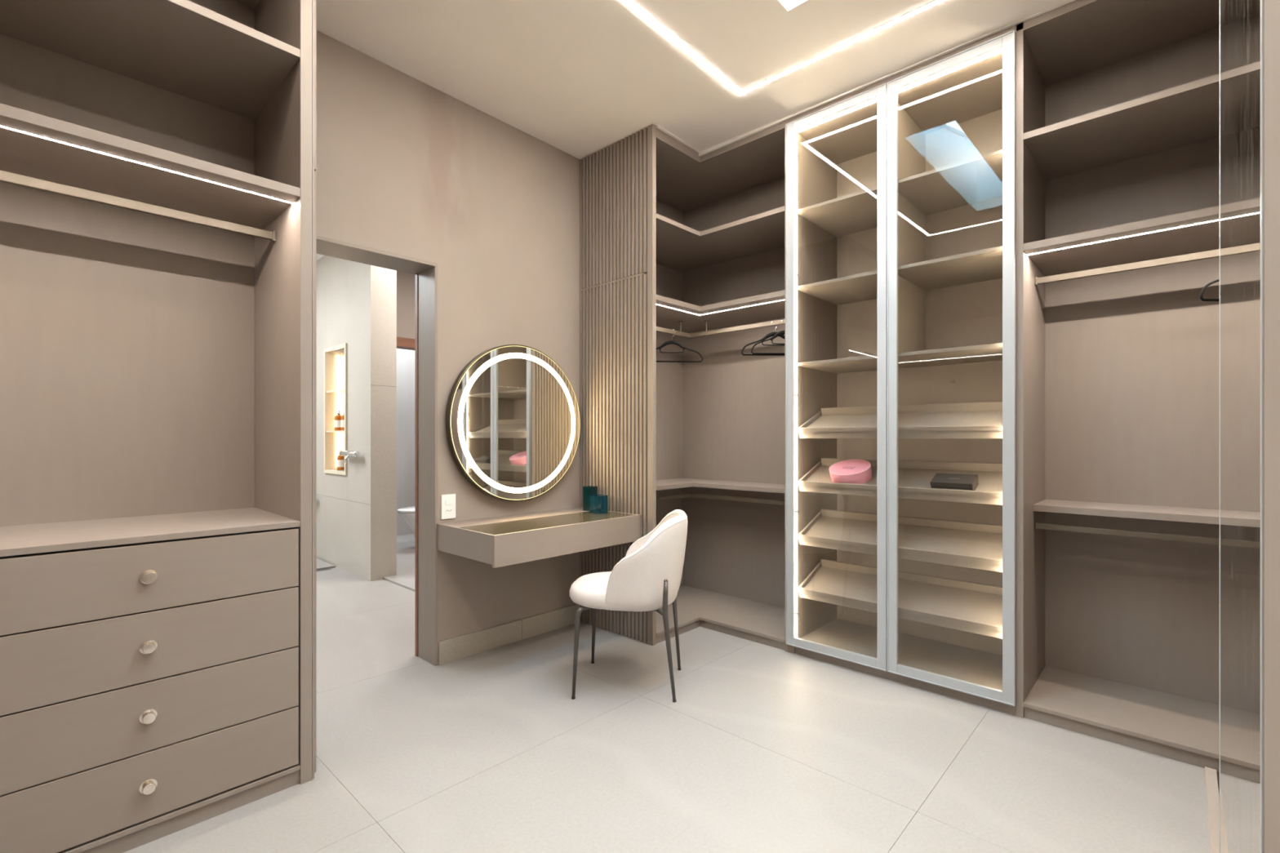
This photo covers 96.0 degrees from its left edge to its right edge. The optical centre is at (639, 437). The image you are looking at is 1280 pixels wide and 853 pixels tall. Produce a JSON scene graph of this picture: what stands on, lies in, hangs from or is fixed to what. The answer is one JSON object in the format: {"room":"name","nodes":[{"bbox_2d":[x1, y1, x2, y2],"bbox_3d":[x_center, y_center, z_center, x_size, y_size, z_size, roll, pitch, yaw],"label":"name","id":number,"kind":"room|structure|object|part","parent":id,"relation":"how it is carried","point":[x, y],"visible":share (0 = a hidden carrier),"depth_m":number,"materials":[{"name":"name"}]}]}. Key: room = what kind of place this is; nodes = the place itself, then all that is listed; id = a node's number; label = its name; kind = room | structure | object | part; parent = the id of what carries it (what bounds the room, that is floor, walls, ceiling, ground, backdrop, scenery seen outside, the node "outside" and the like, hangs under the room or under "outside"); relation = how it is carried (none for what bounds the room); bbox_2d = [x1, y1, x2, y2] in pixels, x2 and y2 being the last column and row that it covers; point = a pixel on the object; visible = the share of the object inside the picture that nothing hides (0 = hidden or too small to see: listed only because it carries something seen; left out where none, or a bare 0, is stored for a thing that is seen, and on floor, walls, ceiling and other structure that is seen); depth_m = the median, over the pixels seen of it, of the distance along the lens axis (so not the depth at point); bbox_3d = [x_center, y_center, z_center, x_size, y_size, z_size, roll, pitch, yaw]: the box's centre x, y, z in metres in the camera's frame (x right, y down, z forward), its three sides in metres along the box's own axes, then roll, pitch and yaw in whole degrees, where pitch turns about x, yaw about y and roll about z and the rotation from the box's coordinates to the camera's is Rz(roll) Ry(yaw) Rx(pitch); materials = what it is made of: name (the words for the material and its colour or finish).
{"room":"walk-in closet","nodes":[
{"label":"walk-in closet","id":0,"kind":"room"},
{"bbox_2d":[316,253,324,260],"bbox_3d":[-2.340,-1.802,4.871,3.921,0.095,5.300,0,0,43],"label":"ceiling","id":1,"kind":"structure","parent":0,"point":[318,255],"depth_m":5.57,"materials":[{"name":"paint"}]},
{"bbox_2d":[316,255,396,581],"bbox_3d":[-2.928,-0.350,5.602,2.063,3.100,0.218,0,0,43],"label":"wall","id":2,"kind":"structure","parent":0,"point":[357,302],"depth_m":4.97,"materials":[{"name":"tile"}]},
{"bbox_2d":[324,342,347,475],"bbox_3d":[-2.783,-0.255,5.393,0.546,1.184,0.144,0,0,43],"label":"shower niche","id":3,"kind":"object","parent":2,"relation":"attached to","point":[335,365],"visible":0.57,"depth_m":5.54,"materials":[{"name":"tile"}]},
{"bbox_2d":[326,388,344,393],"bbox_3d":[-2.781,-0.436,5.395,0.485,0.014,0.126,0,0,43],"label":"niche shelf","id":4,"kind":"object","parent":3,"relation":"attached to","point":[328,390],"depth_m":5.45,"materials":[{"name":"stone"}]},
{"bbox_2d":[326,430,344,432],"bbox_3d":[-2.781,-0.059,5.395,0.485,0.014,0.126,0,0,43],"label":"niche shelf","id":5,"kind":"object","parent":3,"relation":"attached to","point":[327,431],"depth_m":5.48,"materials":[{"name":"stone"}]},
{"bbox_2d":[334,409,341,430],"bbox_3d":[-2.861,-0.167,5.478,0.075,0.200,0.075,0,0,43],"label":"pump bottle","id":6,"kind":"object","parent":3,"relation":"in","point":[337,418],"visible":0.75,"depth_m":5.45,"materials":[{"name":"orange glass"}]},
{"bbox_2d":[337,448,344,470],"bbox_3d":[-2.815,0.206,5.435,0.075,0.200,0.075,0,0,43],"label":"pump bottle","id":7,"kind":"object","parent":3,"relation":"in","point":[340,460],"visible":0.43,"depth_m":5.40,"materials":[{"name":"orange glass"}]},
{"bbox_2d":[340,408,344,430],"bbox_3d":[-2.744,-0.167,5.368,0.075,0.200,0.075,0,0,43],"label":"pump bottle","id":8,"kind":"object","parent":3,"relation":"on","point":[342,419],"visible":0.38,"depth_m":5.33,"materials":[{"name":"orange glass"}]},
{"bbox_2d":[338,449,359,463],"bbox_3d":[-2.508,0.166,4.992,0.351,0.116,0.098,0,0,43],"label":"shower mixer","id":9,"kind":"object","parent":2,"relation":"attached to","point":[354,453],"visible":1,"depth_m":4.96,"materials":[{"name":"silver metal"}]},
{"bbox_3d":[-2.410,0.138,4.877,0.052,0.051,0.020,0,0,43],"label":"knob","id":10,"kind":"part","parent":9,"relation":"part of","materials":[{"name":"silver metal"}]},
{"bbox_2d":[382,555,415,591],"bbox_3d":[-0.994,1.192,5.442,2.298,0.016,2.425,0,0,43],"label":"shower floor","id":11,"kind":"structure","parent":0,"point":[405,577],"depth_m":4.97,"materials":[{"name":"tile"}]},
{"bbox_2d":[396,348,415,536],"bbox_3d":[-2.809,-0.350,7.293,0.120,3.100,2.410,0,0,43],"label":"wall","id":12,"kind":"structure","parent":0,"point":[406,358],"depth_m":7.11,"materials":[{"name":"white tile"}]},
{"bbox_2d":[396,506,415,537],"bbox_3d":[-2.268,0.810,6.351,0.380,0.780,0.802,0,0,43],"label":"toilet","id":13,"kind":"object","parent":12,"relation":"attached to","point":[407,514],"visible":0.2,"depth_m":6.08,"materials":[{"name":"white ceramic"}]},
{"bbox_3d":[-2.329,0.773,6.286,0.380,0.027,0.622,0,0,43],"label":"lid","id":14,"kind":"part","parent":13,"relation":"part of","materials":[{"name":"white ceramic"}]},
{"bbox_2d":[396,271,415,338],"bbox_3d":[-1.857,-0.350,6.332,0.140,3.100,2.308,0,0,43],"label":"wall header","id":15,"kind":"structure","parent":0,"point":[406,282],"depth_m":5.73,"materials":[{"name":"beige paint"}]},
{"bbox_2d":[396,336,415,350],"bbox_3d":[-2.336,-0.945,5.821,0.162,0.090,0.907,0,0,43],"label":"door frame","id":16,"kind":"structure","parent":15,"relation":"in","point":[402,343],"depth_m":5.74,"materials":[{"name":"brown wood"}]},
{"bbox_2d":[315,30,580,642],"bbox_3d":[-1.099,-0.350,3.171,0.216,3.100,6.080,0,0,43],"label":"wall","id":17,"kind":"structure","parent":0,"point":[406,166],"depth_m":3.15,"materials":[{"name":"beige paint"}]},
{"bbox_2d":[316,235,437,666],"bbox_3d":[-1.519,0.141,2.721,0.226,2.118,1.085,0,0,43],"label":"door frame","id":18,"kind":"structure","parent":17,"relation":"in","point":[425,272],"depth_m":3.08,"materials":[{"name":"grey wood"}]},
{"bbox_2d":[440,493,455,519],"bbox_3d":[-1.024,0.369,3.084,0.011,0.130,0.082,0,0,43],"label":"wall switch","id":19,"kind":"object","parent":17,"relation":"attached to","point":[447,501],"visible":1,"depth_m":3.08,"materials":[{"name":"white plastic"}]},
{"bbox_2d":[445,507,452,513],"bbox_3d":[-1.021,0.390,3.083,0.002,0.026,0.038,0,0,43],"label":"socket","id":20,"kind":"object","parent":19,"relation":"attached to","point":[448,510],"depth_m":3.08,"materials":[{"name":"white plastic"}]},
{"bbox_2d":[437,604,580,665],"bbox_3d":[-0.728,1.139,3.397,0.014,0.121,0.979,0,0,43],"label":"baseboard","id":21,"kind":"structure","parent":17,"relation":"attached to","point":[451,650],"depth_m":3.32,"materials":[{"name":"wood"}]},
{"bbox_2d":[445,344,580,501],"bbox_3d":[-0.712,-0.085,3.378,0.062,0.911,0.911,0,0,43],"label":"round mirror","id":22,"kind":"object","parent":17,"relation":"attached to","point":[513,418],"visible":1,"depth_m":3.31,"materials":[{"name":"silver metal"}]},
{"bbox_2d":[462,358,571,488],"bbox_3d":[-0.690,-0.085,3.358,0.003,0.754,0.754,0,0,43],"label":"mirror glass","id":23,"kind":"object","parent":22,"relation":"attached to","point":[517,412],"depth_m":3.33,"materials":[{"name":"silver"}]},
{"bbox_2d":[436,506,640,568],"bbox_3d":[-0.534,0.528,3.211,0.550,0.150,0.990,0,0,43],"label":"vanity","id":24,"kind":"object","parent":17,"relation":"attached to","point":[510,540],"visible":0.88,"depth_m":2.97,"materials":[{"name":"beige wood"}]},
{"bbox_3d":[-0.875,0.522,2.861,0.532,0.138,0.012,0,0,43],"label":"panel","id":25,"kind":"part","parent":24,"relation":"part of","materials":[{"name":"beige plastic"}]},
{"bbox_3d":[-0.468,0.459,3.151,0.334,0.008,0.967,0,0,43],"label":"glass","id":26,"kind":"part","parent":24,"relation":"part of","materials":[{"name":"clear glass"}]},
{"bbox_3d":[-0.340,0.528,3.029,0.018,0.150,0.990,0,0,43],"label":"panel","id":27,"kind":"part","parent":24,"relation":"part of","materials":[{"name":"beige wood"}]},
{"bbox_2d":[582,485,597,511],"bbox_3d":[-0.311,0.379,3.600,0.072,0.150,0.072,0,0,35],"label":"glass vase","id":28,"kind":"object","parent":24,"relation":"on","point":[588,491],"visible":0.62,"depth_m":3.57,"materials":[{"name":"teal glass"}]},
{"bbox_2d":[589,494,608,514],"bbox_3d":[-0.251,0.401,3.488,0.088,0.105,0.088,0,0,35],"label":"glass vase","id":29,"kind":"object","parent":24,"relation":"on","point":[598,504],"visible":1,"depth_m":3.46,"materials":[{"name":"teal glass"}]},
{"bbox_3d":[-0.205,0.522,3.575,0.532,0.138,0.010,0,0,43],"label":"panel","id":30,"kind":"part","parent":24,"relation":"part of","materials":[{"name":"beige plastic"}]},
{"bbox_2d":[123,533,1218,852],"bbox_3d":[-1.307,1.230,3.284,8.400,0.060,6.200,0,0,43],"label":"floor","id":31,"kind":"structure","parent":0,"point":[760,748],"depth_m":2.13,"materials":[{"name":"tile"}]},
{"bbox_2d":[0,0,316,852],"bbox_3d":[-2.065,-0.324,1.495,0.664,3.048,2.073,0,0,43],"label":"wardrobe","id":32,"kind":"object","parent":31,"relation":"on","point":[158,157],"visible":1,"depth_m":1.94,"materials":[{"name":"beige wood"}]},
{"bbox_3d":[-2.291,-0.330,1.663,0.018,2.940,2.009,0,0,43],"label":"panel","id":33,"kind":"part","parent":32,"relation":"part of","materials":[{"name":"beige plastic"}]},
{"bbox_3d":[-1.863,-0.763,1.680,0.014,0.030,1.399,0,0,43],"label":"hanging rail","id":34,"kind":"part","parent":32,"relation":"part of","materials":[{"name":"beige metal"}]},
{"bbox_3d":[-1.441,0.410,1.691,0.024,0.041,0.041,0,0,43],"label":"knob","id":35,"kind":"part","parent":32,"relation":"part of","materials":[{"name":"beige metal"}]},
{"bbox_3d":[-1.441,0.616,1.691,0.024,0.041,0.041,0,0,43],"label":"knob","id":36,"kind":"part","parent":32,"relation":"part of","materials":[{"name":"beige metal"}]},
{"bbox_3d":[-1.441,0.821,1.691,0.024,0.041,0.041,0,0,43],"label":"knob","id":37,"kind":"part","parent":32,"relation":"part of","materials":[{"name":"beige metal"}]},
{"bbox_3d":[-1.441,1.027,1.691,0.024,0.041,0.041,0,0,43],"label":"knob","id":38,"kind":"part","parent":32,"relation":"part of","materials":[{"name":"beige metal"}]},
{"bbox_3d":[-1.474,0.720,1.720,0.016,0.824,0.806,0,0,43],"label":"drawer","id":39,"kind":"part","parent":32,"relation":"part of","materials":[{"name":"beige wood"}]},
{"bbox_3d":[-1.459,0.413,1.704,0.020,0.197,0.802,0,0,43],"label":"drawer","id":40,"kind":"part","parent":32,"relation":"part of","materials":[{"name":"beige wood"}]},
{"bbox_3d":[-1.459,0.617,1.704,0.020,0.203,0.802,0,0,43],"label":"drawer","id":41,"kind":"part","parent":32,"relation":"part of","materials":[{"name":"beige wood"}]},
{"bbox_3d":[-1.459,0.823,1.704,0.020,0.201,0.802,0,0,43],"label":"drawer","id":42,"kind":"part","parent":32,"relation":"part of","materials":[{"name":"beige wood"}]},
{"bbox_3d":[-1.459,1.027,1.704,0.020,0.197,0.802,0,0,43],"label":"drawer","id":43,"kind":"part","parent":32,"relation":"part of","materials":[{"name":"beige wood"}]},
{"bbox_2d":[0,102,300,236],"bbox_3d":[-1.864,-0.848,1.681,0.580,0.031,1.400,0,0,43],"label":"shelf","id":44,"kind":"object","parent":32,"relation":"attached to","point":[33,144],"depth_m":1.83,"materials":[{"name":"beige wood"}]},
{"bbox_2d":[0,0,300,119],"bbox_3d":[-1.864,-1.328,1.681,0.580,0.028,1.400,0,0,43],"label":"shelf","id":45,"kind":"object","parent":32,"relation":"attached to","point":[186,51],"depth_m":1.94,"materials":[{"name":"beige wood"}]},
{"bbox_2d":[0,507,300,556],"bbox_3d":[-1.864,0.298,1.681,0.580,0.019,1.400,0,0,43],"label":"countertop","id":46,"kind":"structure","parent":32,"relation":"on","point":[20,540],"depth_m":1.83,"materials":[{"name":"beige wood"}]},
{"bbox_3d":[-1.864,1.141,1.681,0.580,0.015,1.400,0,0,43],"label":"panel","id":47,"kind":"part","parent":32,"relation":"part of","materials":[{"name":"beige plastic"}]},
{"bbox_3d":[-1.864,-1.785,1.681,0.580,0.020,1.400,0,0,43],"label":"panel","id":48,"kind":"part","parent":32,"relation":"part of","materials":[{"name":"beige wood"}]},
{"bbox_2d":[271,230,275,242],"bbox_3d":[-1.388,-0.763,2.186,0.022,0.038,0.012,0,0,43],"label":"rod bracket","id":49,"kind":"object","parent":32,"relation":"attached to","point":[273,233],"depth_m":2.18,"materials":[{"name":"beige metal"}]},
{"bbox_3d":[-1.395,-0.324,2.226,0.641,3.048,0.037,0,0,43],"label":"panel","id":50,"kind":"part","parent":32,"relation":"part of","materials":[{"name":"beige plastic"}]},
{"bbox_3d":[-1.372,-0.312,2.236,0.619,3.016,0.006,0,0,43],"label":"slat panel","id":51,"kind":"part","parent":32,"relation":"part of","materials":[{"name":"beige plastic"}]},
{"bbox_2d":[316,558,335,570],"bbox_3d":[-4.110,1.191,4.856,1.260,0.018,2.455,0,0,43],"label":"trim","id":52,"kind":"structure","parent":31,"relation":"on","point":[321,565],"depth_m":5.34,"materials":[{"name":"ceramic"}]},
{"bbox_2d":[569,509,687,702],"bbox_3d":[-0.054,0.782,2.822,0.594,0.836,0.558,0,0,7],"label":"chair","id":53,"kind":"object","parent":31,"relation":"on","point":[648,578],"visible":1,"depth_m":2.61,"materials":[{"name":"beige fabric"}]},
{"bbox_3d":[-0.276,0.988,2.678,0.095,0.408,0.026,0,0,-35],"label":"leg","id":54,"kind":"part","parent":53,"relation":"part of","materials":[{"name":"grey metal"}]},
{"bbox_3d":[-0.229,0.988,3.035,0.026,0.408,0.095,0,0,-40],"label":"leg","id":55,"kind":"part","parent":53,"relation":"part of","materials":[{"name":"grey metal"}]},
{"bbox_3d":[-0.078,0.743,2.834,0.524,0.090,0.464,0,0,7],"label":"seat","id":56,"kind":"part","parent":53,"relation":"part of","materials":[{"name":"beige fabric"}]},
{"bbox_3d":[0.129,0.909,2.585,0.030,0.569,0.100,0,0,29],"label":"leg","id":57,"kind":"part","parent":53,"relation":"part of","materials":[{"name":"grey metal"}]},
{"bbox_3d":[0.186,0.909,3.020,0.030,0.569,0.100,0,0,-14],"label":"leg","id":58,"kind":"part","parent":53,"relation":"part of","materials":[{"name":"grey metal"}]},
{"bbox_2d":[579,120,787,652],"bbox_3d":[0.409,-0.305,3.700,1.255,3.011,1.011,0,0,43],"label":"wardrobe","id":59,"kind":"object","parent":31,"relation":"on","point":[677,238],"visible":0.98,"depth_m":3.81,"materials":[{"name":"beige wood"}]},
{"bbox_3d":[-0.180,-0.961,3.574,0.570,0.010,0.016,0,0,43],"label":"cross rail","id":60,"kind":"part","parent":59,"relation":"part of","materials":[{"name":"beige wood"}]},
{"bbox_3d":[0.068,-0.304,3.347,0.042,3.008,0.030,0,0,43],"label":"panel","id":61,"kind":"part","parent":59,"relation":"part of","materials":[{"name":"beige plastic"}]},
{"bbox_3d":[0.000,-0.310,4.104,0.018,2.940,0.980,0,0,43],"label":"panel","id":62,"kind":"part","parent":59,"relation":"part of","materials":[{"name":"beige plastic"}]},
{"bbox_3d":[0.117,0.403,3.792,0.014,0.027,0.683,0,0,43],"label":"hanging rail","id":63,"kind":"part","parent":59,"relation":"part of","materials":[{"name":"brown metal"}]},
{"bbox_3d":[0.117,-0.715,3.792,0.014,0.029,0.683,0,0,43],"label":"hanging rail","id":64,"kind":"part","parent":59,"relation":"part of","materials":[{"name":"beige metal"}]},
{"bbox_2d":[656,328,702,362],"bbox_3d":[0.216,-0.622,3.897,0.420,0.224,0.026,0,0,0],"label":"clothes hanger","id":65,"kind":"object","parent":59,"relation":"hanging from","point":[669,342],"visible":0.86,"depth_m":3.89,"materials":[{"name":"black plastic"}]},
{"bbox_3d":[0.216,-0.584,3.897,0.420,0.147,0.009,0,0,0],"label":"hanger frame","id":66,"kind":"part","parent":65,"relation":"part of","materials":[{"name":"black plastic"}]},
{"bbox_3d":[0.279,-0.747,3.965,0.032,0.106,0.032,0,0,43],"label":"rail post","id":67,"kind":"part","parent":59,"relation":"part of","materials":[{"name":"beige metal"}]},
{"bbox_3d":[0.429,-1.746,3.689,1.174,0.008,0.962,0,0,43],"label":"panel","id":68,"kind":"part","parent":59,"relation":"part of","materials":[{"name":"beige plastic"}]},
{"bbox_2d":[656,478,784,493],"bbox_3d":[0.429,0.325,3.689,1.174,0.026,0.962,0,0,43],"label":"shelf","id":69,"kind":"object","parent":59,"relation":"attached to","point":[742,484],"depth_m":3.91,"materials":[{"name":"beige wood"}]},
{"bbox_2d":[656,289,784,333],"bbox_3d":[0.429,-0.816,3.689,1.174,0.031,0.962,0,0,43],"label":"shelf","id":70,"kind":"object","parent":59,"relation":"attached to","point":[671,313],"depth_m":3.70,"materials":[{"name":"beige wood"}]},
{"bbox_2d":[656,206,784,271],"bbox_3d":[0.429,-1.289,3.689,1.174,0.027,0.962,0,0,43],"label":"shelf","id":71,"kind":"object","parent":59,"relation":"attached to","point":[680,247],"depth_m":3.76,"materials":[{"name":"beige wood"}]},
{"bbox_3d":[0.429,1.143,3.689,1.174,0.017,0.962,0,0,43],"label":"panel","id":72,"kind":"part","parent":59,"relation":"part of","materials":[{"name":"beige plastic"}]},
{"bbox_3d":[0.765,-0.310,4.047,1.174,2.940,0.018,0,0,43],"label":"panel","id":73,"kind":"part","parent":59,"relation":"part of","materials":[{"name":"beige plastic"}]},
{"bbox_3d":[0.677,0.403,3.740,0.880,0.027,0.014,0,0,43],"label":"hanging rail","id":74,"kind":"part","parent":59,"relation":"part of","materials":[{"name":"metal"}]},
{"bbox_3d":[0.677,-0.715,3.740,0.880,0.029,0.014,0,0,43],"label":"hanging rail","id":75,"kind":"part","parent":59,"relation":"part of","materials":[{"name":"beige metal"}]},
{"bbox_2d":[741,320,784,355],"bbox_3d":[0.840,-0.622,3.587,0.420,0.224,0.026,0,0,0],"label":"clothes hanger","id":76,"kind":"object","parent":59,"relation":"hanging from","point":[771,334],"visible":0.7,"depth_m":3.58,"materials":[{"name":"black plastic"}]},
{"bbox_3d":[0.840,-0.584,3.587,0.420,0.147,0.009,0,0,0],"label":"hanger frame","id":77,"kind":"part","parent":76,"relation":"part of","materials":[{"name":"black fabric"}]},
{"bbox_2d":[751,318,784,354],"bbox_3d":[0.889,-0.622,3.541,0.420,0.224,0.026,0,0,-3],"label":"clothes hanger","id":78,"kind":"object","parent":59,"relation":"hanging from","point":[781,332],"visible":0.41,"depth_m":3.53,"materials":[{"name":"black plastic"}]},
{"bbox_3d":[0.889,-0.584,3.541,0.420,0.147,0.009,0,0,-3],"label":"hanger frame","id":79,"kind":"part","parent":78,"relation":"part of","materials":[{"name":"black fabric"}]},
{"bbox_3d":[1.007,-0.290,3.434,0.018,2.980,0.545,0,0,43],"label":"panel","id":80,"kind":"part","parent":59,"relation":"part of","materials":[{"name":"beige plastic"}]},
{"bbox_2d":[785,25,1016,715],"bbox_3d":[1.408,-0.297,3.052,1.088,2.995,0.588,0,0,43],"label":"tall cabinet","id":81,"kind":"object","parent":31,"relation":"on","point":[900,188],"visible":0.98,"depth_m":3.05,"materials":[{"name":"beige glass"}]},
{"bbox_3d":[1.029,-0.290,3.413,0.040,2.980,0.545,0,0,43],"label":"panel","id":82,"kind":"part","parent":81,"relation":"part of","materials":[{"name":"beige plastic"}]},
{"bbox_3d":[1.018,-0.298,3.031,0.548,2.896,0.024,0,0,43],"label":"door","id":83,"kind":"part","parent":81,"relation":"part of","materials":[{"name":"clear glass"}]},
{"bbox_2d":[797,270,877,305],"bbox_3d":[1.229,-0.834,3.235,0.495,0.016,0.530,0,0,43],"label":"shelf","id":84,"kind":"object","parent":81,"relation":"attached to","point":[860,289],"depth_m":3.23,"materials":[{"name":"beige wood"}]},
{"bbox_2d":[797,186,877,237],"bbox_3d":[1.229,-1.259,3.235,0.495,0.016,0.530,0,0,43],"label":"shelf","id":85,"kind":"object","parent":81,"relation":"attached to","point":[855,214],"depth_m":3.24,"materials":[{"name":"beige wood"}]},
{"bbox_2d":[829,459,871,484],"bbox_3d":[1.132,0.188,3.102,0.219,0.138,0.213,0,0,-44],"label":"round box","id":86,"kind":"object","parent":81,"relation":"on","point":[849,471],"visible":0.98,"depth_m":3.05,"materials":[{"name":"pink cardboard"}]},
{"bbox_3d":[1.414,-1.727,3.051,1.016,0.044,0.544,0,0,43],"label":"panel","id":87,"kind":"part","parent":81,"relation":"part of","materials":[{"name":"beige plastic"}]},
{"bbox_2d":[797,342,1002,373],"bbox_3d":[1.419,-0.408,3.057,1.016,0.016,0.530,0,0,43],"label":"shelf","id":88,"kind":"object","parent":81,"relation":"attached to","point":[989,354],"depth_m":3.03,"materials":[{"name":"beige wood"}]},
{"bbox_2d":[798,559,1002,639],"bbox_3d":[1.333,0.800,2.964,0.988,0.178,0.283,0,0,43],"label":"tray","id":89,"kind":"object","parent":81,"relation":"on","point":[970,606],"depth_m":2.92,"materials":[{"name":"beige wood"}]},
{"bbox_2d":[798,508,1002,572],"bbox_3d":[1.333,0.506,2.964,0.988,0.178,0.283,0,0,43],"label":"tray","id":90,"kind":"object","parent":81,"relation":"on","point":[975,545],"depth_m":2.92,"materials":[{"name":"beige wood"}]},
{"bbox_2d":[798,457,1002,505],"bbox_3d":[1.333,0.209,2.964,0.988,0.178,0.283,0,0,43],"label":"tray","id":91,"kind":"object","parent":81,"relation":"on","point":[914,477],"depth_m":2.92,"materials":[{"name":"beige wood"}]},
{"bbox_2d":[798,400,1002,438],"bbox_3d":[1.333,-0.086,2.964,0.988,0.178,0.283,0,0,43],"label":"tray","id":92,"kind":"object","parent":81,"relation":"on","point":[980,420],"depth_m":2.93,"materials":[{"name":"beige wood"}]},
{"bbox_3d":[1.414,1.141,3.051,1.016,0.026,0.544,0,0,43],"label":"panel","id":93,"kind":"part","parent":81,"relation":"part of","materials":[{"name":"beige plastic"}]},
{"bbox_3d":[1.417,-1.061,3.058,0.020,1.288,0.530,0,0,43],"label":"divider panel","id":94,"kind":"part","parent":81,"relation":"part of","materials":[{"name":"beige plastic"}]},
{"bbox_3d":[1.603,-0.310,3.260,1.087,2.940,0.018,0,0,43],"label":"panel","id":95,"kind":"part","parent":81,"relation":"part of","materials":[{"name":"beige plastic"}]},
{"bbox_2d":[897,245,1002,290],"bbox_3d":[1.607,-0.834,2.880,0.500,0.016,0.530,0,0,43],"label":"shelf","id":96,"kind":"object","parent":81,"relation":"attached to","point":[982,267],"depth_m":2.86,"materials":[{"name":"beige wood"}]},
{"bbox_2d":[897,149,1002,215],"bbox_3d":[1.607,-1.259,2.880,0.500,0.016,0.530,0,0,43],"label":"shelf","id":97,"kind":"object","parent":81,"relation":"attached to","point":[976,181],"depth_m":2.87,"materials":[{"name":"beige wood"}]},
{"bbox_3d":[1.416,-0.298,2.658,0.535,2.896,0.024,0,0,43],"label":"door","id":98,"kind":"part","parent":81,"relation":"part of","materials":[{"name":"clear glass"}]},
{"bbox_2d":[929,473,978,490],"bbox_3d":[1.482,0.214,2.718,0.179,0.084,0.116,0,0,43],"label":"box","id":99,"kind":"object","parent":81,"relation":"on","point":[943,481],"visible":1,"depth_m":2.69,"materials":[{"name":"black cardboard"}]},
{"bbox_3d":[1.796,-0.290,2.693,0.030,2.980,0.545,0,0,43],"label":"panel","id":100,"kind":"part","parent":81,"relation":"part of","materials":[{"name":"beige plastic"}]},
{"bbox_2d":[1016,0,1219,772],"bbox_3d":[2.087,-0.296,2.041,1.286,2.992,1.133,0,0,43],"label":"wardrobe","id":101,"kind":"object","parent":31,"relation":"on","point":[1117,101],"visible":0.87,"depth_m":2.56,"materials":[{"name":"beige wood"}]},
{"bbox_3d":[1.817,-0.290,2.674,0.026,2.980,0.545,0,0,43],"label":"panel","id":102,"kind":"part","parent":101,"relation":"part of","materials":[{"name":"beige plastic"}]},
{"bbox_2d":[1035,276,1038,285],"bbox_3d":[1.828,-0.722,2.659,0.010,0.037,0.018,0,0,43],"label":"socket","id":103,"kind":"object","parent":101,"relation":"attached to","point":[1036,277],"depth_m":2.65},
{"bbox_3d":[2.090,-1.746,2.025,1.260,0.008,1.114,0,0,43],"label":"panel","id":104,"kind":"part","parent":101,"relation":"part of","materials":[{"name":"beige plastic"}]},
{"bbox_2d":[1023,205,1219,276],"bbox_3d":[2.090,-0.815,2.025,1.260,0.030,1.114,0,0,43],"label":"shelf","id":105,"kind":"object","parent":101,"relation":"attached to","point":[1195,231],"depth_m":2.39,"materials":[{"name":"beige wood"}]},
{"bbox_2d":[1023,73,1219,181],"bbox_3d":[2.090,-1.288,2.025,1.260,0.027,1.114,0,0,43],"label":"shelf","id":106,"kind":"object","parent":101,"relation":"attached to","point":[1184,117],"depth_m":2.42,"materials":[{"name":"beige wood"}]},
{"bbox_3d":[2.284,1.141,2.232,1.260,0.017,0.548,0,0,43],"label":"panel","id":107,"kind":"part","parent":101,"relation":"part of","materials":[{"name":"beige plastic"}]},
{"bbox_2d":[1033,499,1219,524],"bbox_3d":[2.362,0.320,2.315,1.260,0.030,0.320,0,0,43],"label":"shelf","id":108,"kind":"object","parent":101,"relation":"attached to","point":[1151,510],"depth_m":2.49,"materials":[{"name":"beige wood"}]},
{"bbox_3d":[2.284,0.406,2.231,1.259,0.024,0.014,0,0,43],"label":"hanging rail","id":109,"kind":"part","parent":101,"relation":"part of","materials":[{"name":"metal"}]},
{"bbox_3d":[2.284,-0.722,2.231,1.259,0.029,0.014,0,0,43],"label":"hanging rail","id":110,"kind":"part","parent":101,"relation":"part of","materials":[{"name":"beige metal"}]},
{"bbox_2d":[1200,279,1219,301],"bbox_3d":[2.333,-0.629,2.186,0.420,0.224,0.026,0,0,0],"label":"clothes hanger","id":111,"kind":"object","parent":101,"relation":"hanging from","point":[1202,291],"visible":0.16,"depth_m":2.18,"materials":[{"name":"black plastic"}]},
{"bbox_2d":[1204,766,1219,852],"bbox_3d":[0.824,1.194,0.746,0.056,0.012,3.616,0,0,43],"label":"floor track","id":112,"kind":"object","parent":31,"relation":"on","point":[1211,776],"visible":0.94,"depth_m":1.86,"materials":[{"name":"metal"}]},
{"bbox_2d":[1219,0,1260,852],"bbox_3d":[1.102,-0.257,1.043,0.021,2.886,1.630,0,0,43],"label":"mirror door","id":113,"kind":"structure","parent":112,"relation":"on","point":[1239,20],"depth_m":1.08,"materials":[{"name":"white"}]},
{"bbox_2d":[1260,0,1279,852],"bbox_3d":[0.105,-0.257,0.023,0.022,2.886,1.277,0,0,43],"label":"sliding panel","id":114,"kind":"object","parent":112,"relation":"on","point":[1269,9],"visible":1,"depth_m":0.46,"materials":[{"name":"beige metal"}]},
{"bbox_2d":[316,0,1068,159],"bbox_3d":[-0.034,-1.887,1.486,3.843,0.275,5.080,0,0,43],"label":"ceiling","id":115,"kind":"structure","parent":0,"point":[580,77],"depth_m":2.70,"materials":[{"name":"paint"}]},
{"bbox_2d":[622,0,946,96],"bbox_3d":[0.146,-1.829,1.727,1.245,0.088,2.434,0,0,43],"label":"ceiling light","id":116,"kind":"object","parent":115,"relation":"attached to","point":[633,6],"visible":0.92,"depth_m":2.64,"materials":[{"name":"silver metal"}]},
{"bbox_2d":[656,0,1075,156],"bbox_3d":[1.257,-1.797,2.538,2.802,0.038,0.422,0,0,43],"label":"trim","id":117,"kind":"structure","parent":115,"relation":"attached to","point":[710,149],"depth_m":3.01,"materials":[{"name":"paint"}]}
]}

